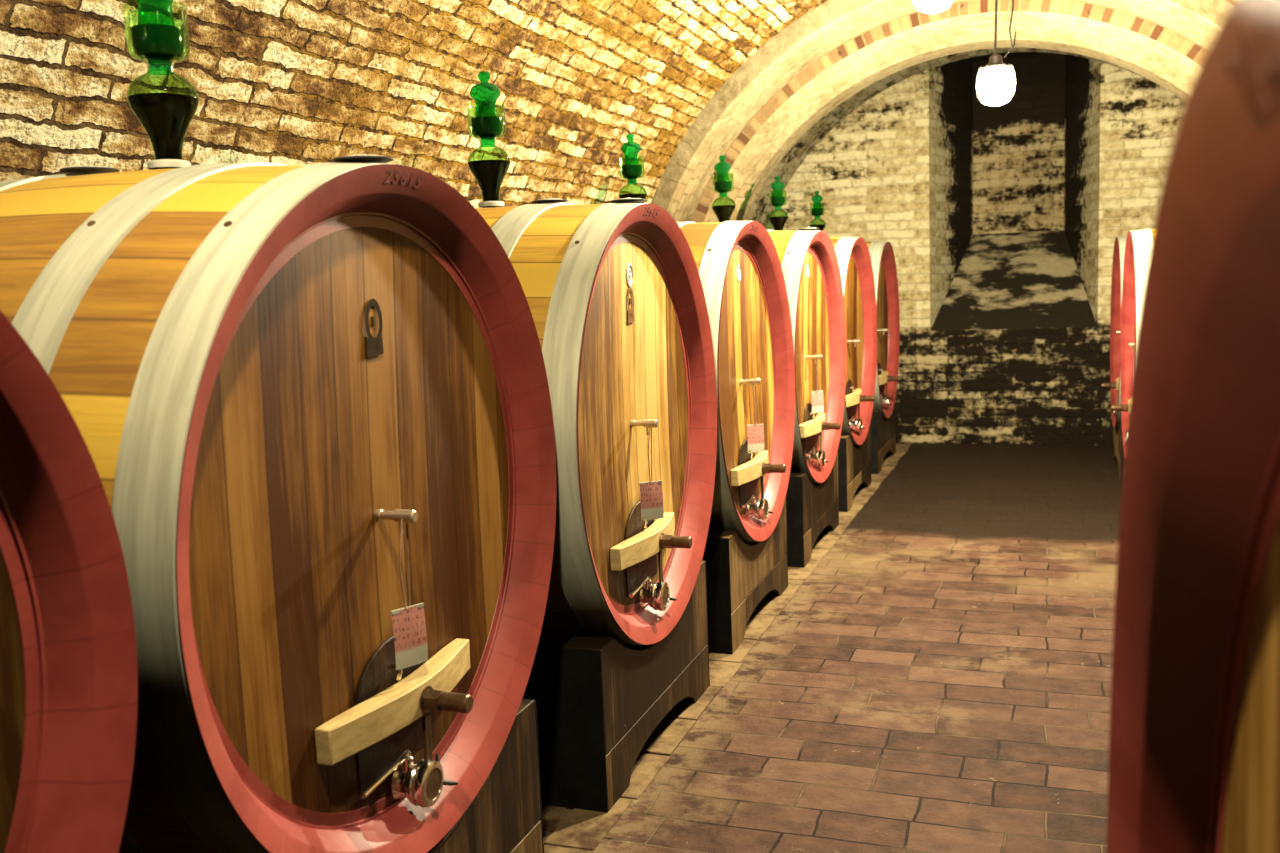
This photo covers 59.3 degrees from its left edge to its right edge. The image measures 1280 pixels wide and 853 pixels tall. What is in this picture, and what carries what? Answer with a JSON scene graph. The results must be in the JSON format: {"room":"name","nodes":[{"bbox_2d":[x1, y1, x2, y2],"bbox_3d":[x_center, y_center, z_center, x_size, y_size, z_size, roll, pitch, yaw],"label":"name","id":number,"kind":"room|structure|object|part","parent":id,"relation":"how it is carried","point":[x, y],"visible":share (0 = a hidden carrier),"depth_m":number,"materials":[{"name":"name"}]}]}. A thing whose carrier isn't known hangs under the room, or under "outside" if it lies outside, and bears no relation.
{"room":"wine cellar","nodes":[
{"label":"wine cellar","id":0,"kind":"room"},
{"bbox_2d":[0,0,1232,208],"bbox_3d":[0.279,-1.021,2.062,4.760,2.380,10.700,0,8,20],"label":"ceiling","id":1,"kind":"structure","parent":0,"point":[285,82],"depth_m":4.45,"materials":[{"name":"brick"}]},
{"bbox_2d":[912,0,953,13],"bbox_3d":[1.393,-2.337,5.334,0.218,0.718,0.218,4,10,40],"label":"lamp","id":2,"kind":"object","parent":1,"relation":"hanging from","point":[949,4],"visible":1,"depth_m":5.43,"materials":[{"name":"glass"}]},
{"bbox_2d":[976,0,1016,105],"bbox_3d":[2.040,-2.355,6.438,0.218,1.004,0.218,4,10,40],"label":"hanging lamp","id":3,"kind":"object","parent":1,"relation":"hanging from","point":[995,86],"visible":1,"depth_m":6.45,"materials":[{"name":"glass"}]},
{"bbox_3d":[2.055,-1.968,6.488,0.220,0.222,0.220,0,8,20],"label":"lamp shade","id":4,"kind":"part","parent":3,"relation":"part of","materials":[{"name":"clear glass"}]},
{"bbox_3d":[2.054,-1.990,6.485,0.096,0.150,0.096,0,8,20],"label":"bulb","id":5,"kind":"part","parent":3,"relation":"part of","materials":[{"name":"white glass"}]},
{"bbox_2d":[542,443,1121,852],"bbox_3d":[0.967,1.106,3.993,4.760,0.001,14.200,0,8,20],"label":"floor","id":6,"kind":"structure","parent":0,"point":[939,681],"depth_m":4.44,"materials":[{"name":"ceramic"}]},
{"bbox_2d":[427,699,543,852],"bbox_3d":[-0.958,1.075,2.741,1.050,0.530,1.132,0,8,20],"label":"stand","id":7,"kind":"object","parent":6,"relation":"on","point":[505,815],"visible":0.17,"depth_m":2.92,"materials":[{"name":"black wood"}]},
{"bbox_2d":[0,162,555,852],"bbox_3d":[-1.022,0.186,2.631,1.356,1.573,1.517,1,8,19],"label":"wine cask","id":8,"kind":"object","parent":7,"relation":"on","point":[262,370],"visible":0.91,"depth_m":2.21,"materials":[{"name":"brown wood"}]},
{"bbox_2d":[59,165,119,173],"bbox_3d":[-1.261,-0.592,2.574,0.126,0.013,0.126,0,8,20],"label":"lid","id":9,"kind":"object","parent":8,"relation":"on","point":[88,169],"visible":0.97,"depth_m":2.55,"materials":[{"name":"silver metal"}]},
{"bbox_2d":[123,0,198,169],"bbox_3d":[-1.071,-0.813,2.507,0.150,0.466,0.150,-1,7,12],"label":"glass airlock","id":10,"kind":"object","parent":8,"relation":"on","point":[166,118],"visible":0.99,"depth_m":2.48,"materials":[{"name":"green glass"}]},
{"bbox_2d":[123,6,189,61],"bbox_3d":[-1.074,-0.874,2.499,0.131,0.118,0.131,-1,7,12],"label":"cup","id":11,"kind":"object","parent":10,"relation":"on","point":[156,37],"depth_m":2.47,"materials":[{"name":"green glass"}]},
{"bbox_3d":[-1.067,-0.694,2.522,0.150,0.198,0.150,-1,7,12],"label":"bulb","id":12,"kind":"part","parent":10,"relation":"part of","materials":[{"name":"green glass"}]},
{"bbox_2d":[332,154,393,162],"bbox_3d":[-0.577,-0.559,2.336,0.126,0.013,0.126,0,8,20],"label":"lid","id":13,"kind":"object","parent":8,"relation":"on","point":[361,158],"visible":0.94,"depth_m":2.31,"materials":[{"name":"black metal"}]},
{"bbox_2d":[360,750,457,806],"bbox_3d":[-0.517,0.801,2.495,0.099,0.123,0.277,0,8,20],"label":"tap","id":14,"kind":"object","parent":8,"relation":"on","point":[400,778],"depth_m":2.51,"materials":[{"name":"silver metal"}]},
{"bbox_2d":[391,519,427,669],"bbox_3d":[-0.510,0.355,2.462,0.020,0.349,0.082,4,9,40],"label":"paper tag","id":15,"kind":"object","parent":8,"relation":"hanging from","point":[409,624],"visible":0.97,"depth_m":2.47,"materials":[{"name":"pink paper"}]},
{"bbox_2d":[522,561,709,812],"bbox_3d":[-0.412,0.869,4.179,1.050,0.530,1.132,0,8,20],"label":"stand","id":16,"kind":"object","parent":6,"relation":"on","point":[599,700],"visible":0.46,"depth_m":3.56,"materials":[{"name":"black wood"}]},
{"bbox_2d":[476,203,716,644],"bbox_3d":[-0.468,-0.010,4.068,1.328,1.548,1.517,0,8,19],"label":"wine cask","id":17,"kind":"object","parent":16,"relation":"on","point":[614,293],"visible":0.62,"depth_m":3.75,"materials":[{"name":"brown wood"}]},
{"bbox_2d":[467,71,509,207],"bbox_3d":[-0.536,-1.010,3.950,0.150,0.466,0.150,4,10,41],"label":"glass airlock","id":18,"kind":"object","parent":17,"relation":"on","point":[489,175],"visible":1,"depth_m":3.92,"materials":[{"name":"green glass"}]},
{"bbox_2d":[467,105,505,138],"bbox_3d":[-0.538,-1.071,3.942,0.131,0.118,0.131,4,10,41],"label":"cup","id":19,"kind":"object","parent":18,"relation":"on","point":[486,124],"depth_m":3.91,"materials":[{"name":"green glass"}]},
{"bbox_3d":[-0.531,-0.891,3.966,0.150,0.198,0.150,4,10,41],"label":"bulb","id":20,"kind":"part","parent":18,"relation":"part of","materials":[{"name":"green glass"}]},
{"bbox_2d":[532,198,567,202],"bbox_3d":[-0.310,-0.781,3.871,0.126,0.013,0.126,0,8,20],"label":"lid","id":21,"kind":"object","parent":17,"relation":"on","point":[548,200],"visible":0.98,"depth_m":3.84,"materials":[{"name":"silver metal"}]},
{"bbox_2d":[609,197,645,202],"bbox_3d":[-0.041,-0.764,3.778,0.126,0.013,0.126,0,8,20],"label":"lid","id":22,"kind":"object","parent":17,"relation":"on","point":[628,199],"visible":1,"depth_m":3.75,"materials":[{"name":"silver metal"}]},
{"bbox_3d":[-0.041,-0.760,3.779,0.126,0.004,0.126,0,8,20],"label":"plate","id":23,"kind":"part","parent":22,"relation":"part of","materials":[{"name":"silver metal"}]},
{"bbox_2d":[639,425,663,519],"bbox_3d":[0.037,0.150,3.898,0.082,0.349,0.030,-7,8,-31],"label":"paper tag","id":24,"kind":"object","parent":17,"relation":"hanging from","point":[651,493],"visible":1,"depth_m":3.91,"materials":[{"name":"pink paper"}]},
{"bbox_2d":[629,576,676,610],"bbox_3d":[0.039,0.596,3.930,0.099,0.122,0.277,0,8,20],"label":"tap","id":25,"kind":"object","parent":17,"relation":"on","point":[644,595],"depth_m":3.94,"materials":[{"name":"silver metal"}]},
{"bbox_2d":[544,444,910,852],"bbox_3d":[1.003,0.774,6.614,0.175,0.029,8.993,0,8,20],"label":"trim","id":26,"kind":"structure","parent":6,"relation":"on","point":[581,829],"depth_m":4.30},
{"bbox_2d":[702,497,787,654],"bbox_3d":[0.094,0.666,5.608,1.050,0.530,1.132,0,8,20],"label":"stand","id":27,"kind":"object","parent":6,"relation":"on","point":[739,574],"visible":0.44,"depth_m":5.00,"materials":[{"name":"black wood"}]},
{"bbox_2d":[677,221,794,541],"bbox_3d":[0.039,-0.204,5.504,1.371,1.575,1.517,-1,7,20],"label":"wine cask","id":28,"kind":"object","parent":27,"relation":"on","point":[738,264],"visible":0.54,"depth_m":5.35,"materials":[{"name":"brown wood"}]},
{"bbox_2d":[618,134,646,202],"bbox_3d":[-0.038,-1.185,5.392,0.138,0.429,0.138,-8,9,-37],"label":"glass airlock","id":29,"kind":"object","parent":28,"relation":"on","point":[632,171],"visible":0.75,"depth_m":5.35,"materials":[{"name":"green glass"}]},
{"bbox_2d":[619,156,643,178],"bbox_3d":[-0.040,-1.242,5.385,0.120,0.109,0.120,-8,9,-37],"label":"cup","id":30,"kind":"object","parent":29,"relation":"on","point":[631,169],"depth_m":5.35,"materials":[{"name":"green glass"}]},
{"bbox_3d":[-0.034,-1.076,5.406,0.138,0.182,0.138,-8,9,-37],"label":"bulb","id":31,"kind":"part","parent":29,"relation":"part of","materials":[{"name":"green glass"}]},
{"bbox_2d":[747,383,763,451],"bbox_3d":[0.546,-0.052,5.326,0.081,0.349,0.032,-6,8,-27],"label":"paper tag","id":32,"kind":"object","parent":28,"relation":"hanging from","point":[755,432],"visible":1,"depth_m":5.33,"materials":[{"name":"paper"}]},
{"bbox_2d":[742,495,772,519],"bbox_3d":[0.555,0.394,5.356,0.101,0.122,0.277,0,8,20],"label":"tap","id":33,"kind":"object","parent":28,"relation":"on","point":[752,509],"depth_m":5.37,"materials":[{"name":"silver metal"}]},
{"bbox_2d":[786,451,838,567],"bbox_3d":[0.618,0.464,7.031,1.050,0.530,1.132,0,8,20],"label":"stand","id":34,"kind":"object","parent":6,"relation":"on","point":[811,508],"visible":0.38,"depth_m":6.44,"materials":[{"name":"black wood"}]},
{"bbox_2d":[767,230,845,482],"bbox_3d":[0.563,-0.423,6.936,1.343,1.562,1.517,1,8,21],"label":"wine cask","id":35,"kind":"object","parent":34,"relation":"on","point":[808,259],"visible":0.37,"depth_m":6.83,"materials":[{"name":"brown wood"}]},
{"bbox_2d":[712,155,735,221],"bbox_3d":[0.506,-1.415,6.816,0.146,0.452,0.146,-5,8,-20],"label":"glass airlock","id":36,"kind":"object","parent":35,"relation":"on","point":[723,186],"visible":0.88,"depth_m":6.78,"materials":[{"name":"green glass"}]},
{"bbox_2d":[712,173,733,192],"bbox_3d":[0.503,-1.475,6.808,0.127,0.114,0.127,-5,8,-20],"label":"cup","id":37,"kind":"object","parent":36,"relation":"on","point":[723,185],"depth_m":6.78,"materials":[{"name":"green glass"}]},
{"bbox_3d":[0.510,-1.300,6.830,0.146,0.192,0.146,-5,8,-20],"label":"bulb","id":38,"kind":"part","parent":36,"relation":"part of","materials":[{"name":"green glass"}]},
{"bbox_2d":[798,227,818,229],"bbox_3d":[0.994,-1.170,6.630,0.126,0.013,0.126,0,8,20],"label":"lid","id":39,"kind":"object","parent":35,"relation":"on","point":[807,228],"visible":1,"depth_m":6.61,"materials":[{"name":"silver metal"}]},
{"bbox_3d":[0.995,-1.166,6.630,0.126,0.004,0.126,0,8,20],"label":"plate","id":40,"kind":"part","parent":39,"relation":"part of","materials":[{"name":"black rubber"}]},
{"bbox_2d":[811,358,823,412],"bbox_3d":[1.066,-0.256,6.752,0.082,0.349,0.028,-7,9,-35],"label":"paper tag","id":41,"kind":"object","parent":35,"relation":"hanging from","point":[817,396],"visible":1,"depth_m":6.76,"materials":[{"name":"beige paper"}]},
{"bbox_2d":[806,447,828,466],"bbox_3d":[1.065,0.190,6.785,0.102,0.123,0.276,0,8,20],"label":"tap","id":42,"kind":"object","parent":35,"relation":"on","point":[814,458],"depth_m":6.80,"materials":[{"name":"silver metal"}]},
{"bbox_2d":[838,422,871,511],"bbox_3d":[1.126,0.261,8.456,1.050,0.530,1.132,0,8,20],"label":"stand","id":43,"kind":"object","parent":6,"relation":"on","point":[854,461],"visible":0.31,"depth_m":7.93,"materials":[{"name":"black wood"}]},
{"bbox_2d":[830,236,876,444],"bbox_3d":[1.071,-0.625,8.358,1.343,1.562,1.517,1,8,21],"label":"wine cask","id":44,"kind":"object","parent":43,"relation":"on","point":[853,255],"visible":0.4,"depth_m":8.43,"materials":[{"name":"brown wood"}]},
{"bbox_2d":[769,176,787,230],"bbox_3d":[1.013,-1.613,8.239,0.142,0.443,0.142,-2,7,0],"label":"glass airlock","id":45,"kind":"object","parent":44,"relation":"on","point":[778,222],"visible":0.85,"depth_m":8.20,"materials":[{"name":"green glass"}]},
{"bbox_2d":[769,191,786,205],"bbox_3d":[1.011,-1.671,8.231,0.124,0.112,0.124,-2,7,0],"label":"cup","id":46,"kind":"object","parent":45,"relation":"on","point":[777,199],"depth_m":8.20,"materials":[{"name":"green glass"}]},
{"bbox_3d":[1.018,-1.500,8.253,0.142,0.188,0.142,-2,7,0],"label":"bulb","id":47,"kind":"part","parent":45,"relation":"part of","materials":[{"name":"green glass"}]},
{"bbox_2d":[849,416,864,431],"bbox_3d":[1.574,-0.012,8.210,0.101,0.123,0.276,0,8,20],"label":"tap","id":48,"kind":"object","parent":44,"relation":"on","point":[856,425],"depth_m":8.23,"materials":[{"name":"silver metal"}]},
{"bbox_2d":[871,403,895,473],"bbox_3d":[1.645,0.056,9.895,1.050,0.530,1.132,0,8,20],"label":"stand","id":49,"kind":"object","parent":6,"relation":"on","point":[883,431],"visible":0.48,"depth_m":9.34,"materials":[{"name":"black wood"}]},
{"bbox_2d":[866,241,900,418],"bbox_3d":[1.588,-0.828,9.790,1.339,1.558,1.517,1,8,20],"label":"wine cask","id":50,"kind":"object","parent":49,"relation":"on","point":[882,256],"visible":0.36,"depth_m":9.91,"materials":[{"name":"brown wood"}]},
{"bbox_2d":[809,191,825,230],"bbox_3d":[1.528,-1.811,9.672,0.140,0.433,0.140,1,8,26],"label":"glass airlock","id":51,"kind":"object","parent":50,"relation":"on","point":[817,210],"visible":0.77,"depth_m":9.63,"materials":[{"name":"green glass"}]},
{"bbox_2d":[880,394,891,407],"bbox_3d":[2.093,-0.217,9.648,0.100,0.123,0.277,0,8,20],"label":"tap","id":52,"kind":"object","parent":50,"relation":"on","point":[885,400],"depth_m":9.66,"materials":[{"name":"silver metal"}]},
{"bbox_2d":[651,0,1230,221],"bbox_3d":[2.204,-1.189,7.350,4.820,3.600,0.500,0,8,20],"label":"arch","id":53,"kind":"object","parent":6,"relation":"on","point":[679,190],"depth_m":7.49,"materials":[{"name":"beige stone"}]},
{"bbox_2d":[690,0,1205,222],"bbox_3d":[2.293,-1.125,7.595,4.430,3.405,0.001,0,8,20],"label":"trim","id":54,"kind":"structure","parent":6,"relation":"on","point":[1155,31],"depth_m":7.48,"materials":[{"name":"brick"}]},
{"bbox_2d":[703,11,1198,222],"bbox_3d":[2.408,-1.268,7.908,4.820,3.600,0.700,0,8,20],"label":"arch","id":55,"kind":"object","parent":6,"relation":"on","point":[1151,59],"depth_m":7.77,"materials":[{"name":"beige stone"}]},
{"bbox_2d":[1113,419,1123,482],"bbox_3d":[4.301,0.119,8.790,1.050,0.477,1.132,0,8,20],"label":"stand","id":56,"kind":"object","parent":6,"relation":"on","point":[1118,449],"visible":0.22,"depth_m":8.63,"materials":[{"name":"black wood"}]},
{"bbox_2d":[1101,236,1126,427],"bbox_3d":[4.285,-0.735,8.674,1.328,1.548,1.517,0,8,20],"label":"wine cask","id":57,"kind":"object","parent":56,"relation":"on","point":[1114,385],"visible":0.16,"depth_m":9.32,"materials":[{"name":"brown wood"}]},
{"bbox_3d":[-1.494,1.279,1.313,1.050,0.530,1.132,0,8,20],"label":"stand","id":58,"kind":"object","parent":6,"relation":"on","visible":0},
{"bbox_2d":[0,310,137,852],"bbox_3d":[-1.552,0.395,1.208,1.339,1.558,1.517,1,8,20],"label":"wine cask","id":59,"kind":"object","parent":58,"relation":"on","point":[69,674],"visible":1,"depth_m":1.63,"materials":[{"name":"brown wood"}]},
{"bbox_3d":[0.785,1.393,0.399,1.050,0.356,1.132,0,8,20],"label":"stand","id":60,"kind":"object","parent":6,"relation":"on","visible":0},
{"bbox_2d":[1107,0,1279,852],"bbox_3d":[0.771,0.599,0.291,1.328,1.548,1.517,0,8,20],"label":"wine cask","id":61,"kind":"object","parent":60,"relation":"on","point":[1194,737],"visible":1,"depth_m":0.82,"materials":[{"name":"brown wood"}]},
{"bbox_2d":[745,47,1183,227],"bbox_3d":[2.895,-2.042,9.232,4.760,2.380,2.300,0,8,20],"label":"ceiling","id":62,"kind":"structure","parent":0,"point":[761,208],"depth_m":10.33,"materials":[{"name":"brick"}]},
{"bbox_2d":[766,52,1184,444],"bbox_3d":[3.526,-1.780,10.972,4.800,3.750,1.300,0,8,20],"label":"wall","id":63,"kind":"structure","parent":0,"point":[1081,147],"depth_m":10.65,"materials":[{"name":"brick"}]},
{"bbox_2d":[930,230,1096,330],"bbox_3d":[3.655,-1.448,10.972,1.475,0.920,1.300,0,8,20],"label":"window sill","id":64,"kind":"structure","parent":63,"relation":"attached to","point":[1018,280],"depth_m":10.87,"materials":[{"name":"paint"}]},
{"bbox_3d":[3.781,0.322,7.365,1.050,0.477,1.132,0,8,20],"label":"stand","id":65,"kind":"object","parent":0,"visible":0},
{"bbox_2d":[1111,229,1152,453],"bbox_3d":[3.765,-0.532,7.250,1.328,1.548,1.517,0,8,20],"label":"wine cask","id":66,"kind":"object","parent":65,"relation":"on","point":[1137,246],"visible":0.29,"depth_m":7.85,"materials":[{"name":"brown wood"}]}
]}

